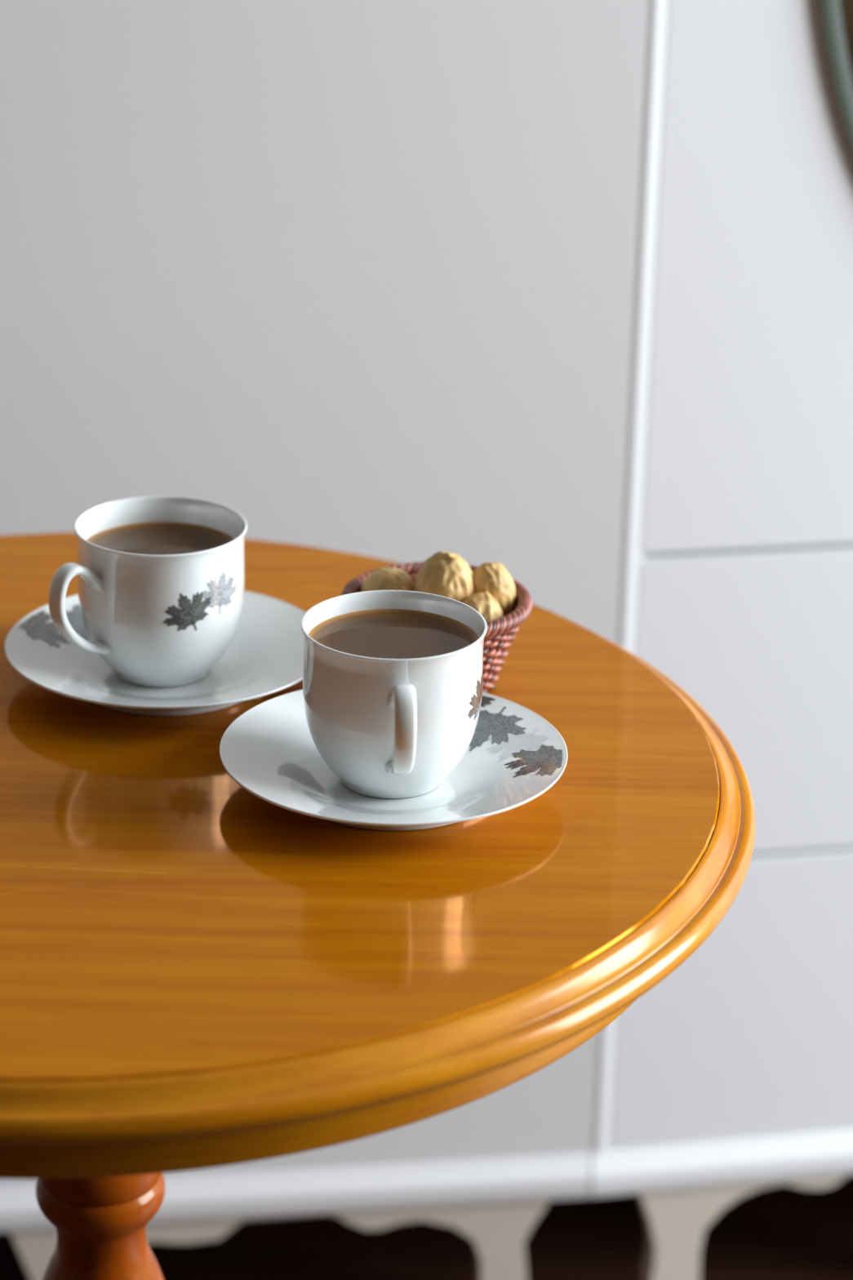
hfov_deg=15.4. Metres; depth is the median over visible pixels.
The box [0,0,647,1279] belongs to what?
wardrobe
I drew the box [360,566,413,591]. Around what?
walnut
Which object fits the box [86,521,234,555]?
coffee
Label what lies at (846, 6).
mirror glass
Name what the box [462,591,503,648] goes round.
walnut
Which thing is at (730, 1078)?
dresser
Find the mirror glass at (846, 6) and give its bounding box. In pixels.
[840,0,852,79]
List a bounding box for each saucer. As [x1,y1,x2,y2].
[4,590,305,715]
[219,689,568,831]
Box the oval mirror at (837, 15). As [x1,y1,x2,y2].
[820,0,852,149]
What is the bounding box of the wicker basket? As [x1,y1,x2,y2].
[340,561,532,693]
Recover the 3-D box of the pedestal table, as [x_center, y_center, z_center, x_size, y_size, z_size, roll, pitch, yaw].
[-0.160,0.354,1.518,0.595,0.657,0.595,15,26,30]
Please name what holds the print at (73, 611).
on the saucer at (264, 655)
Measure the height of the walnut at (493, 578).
0.034 m
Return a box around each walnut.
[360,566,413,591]
[413,551,475,602]
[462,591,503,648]
[472,561,515,617]
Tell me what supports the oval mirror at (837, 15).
attached to the dresser
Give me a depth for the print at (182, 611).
1.42 m
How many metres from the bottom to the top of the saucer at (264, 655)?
0.018 m
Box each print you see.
[17,609,69,648]
[66,604,90,640]
[163,591,211,631]
[201,570,236,613]
[467,673,483,719]
[468,706,526,751]
[480,695,496,706]
[485,728,550,761]
[503,744,562,777]
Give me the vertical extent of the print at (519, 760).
0.008 m
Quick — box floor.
[0,1173,852,1279]
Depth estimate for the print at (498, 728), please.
1.40 m
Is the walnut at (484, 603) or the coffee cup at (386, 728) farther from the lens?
the walnut at (484, 603)
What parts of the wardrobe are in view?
rail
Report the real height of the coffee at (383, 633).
0.004 m
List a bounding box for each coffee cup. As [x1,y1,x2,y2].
[48,495,247,687]
[300,590,487,798]
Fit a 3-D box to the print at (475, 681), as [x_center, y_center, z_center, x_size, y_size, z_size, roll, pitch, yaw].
[0.022,0.024,1.342,0.002,0.019,0.023,8,23,15]
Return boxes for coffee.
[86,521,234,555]
[308,608,478,658]
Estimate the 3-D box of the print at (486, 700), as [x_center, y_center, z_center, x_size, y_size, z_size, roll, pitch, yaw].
[0.013,0.030,1.416,0.028,0.007,0.025,16,27,32]
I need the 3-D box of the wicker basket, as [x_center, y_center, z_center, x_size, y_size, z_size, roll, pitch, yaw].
[0.004,-0.001,1.468,0.089,0.044,0.089,1,22,0]
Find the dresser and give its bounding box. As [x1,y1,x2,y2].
[590,0,852,1279]
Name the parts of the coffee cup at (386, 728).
handle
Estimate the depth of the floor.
2.22 m
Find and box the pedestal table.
[0,532,755,1279]
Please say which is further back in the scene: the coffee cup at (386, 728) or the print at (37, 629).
the print at (37, 629)
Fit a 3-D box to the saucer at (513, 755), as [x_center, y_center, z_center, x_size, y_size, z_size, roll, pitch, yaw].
[-0.014,0.055,1.366,0.150,0.018,0.150,-8,24,-22]
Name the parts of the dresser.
rail, drawer, drawer, drawer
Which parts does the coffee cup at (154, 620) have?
handle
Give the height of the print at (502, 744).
0.008 m
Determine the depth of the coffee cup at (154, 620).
1.43 m
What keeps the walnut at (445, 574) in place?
in the wicker basket

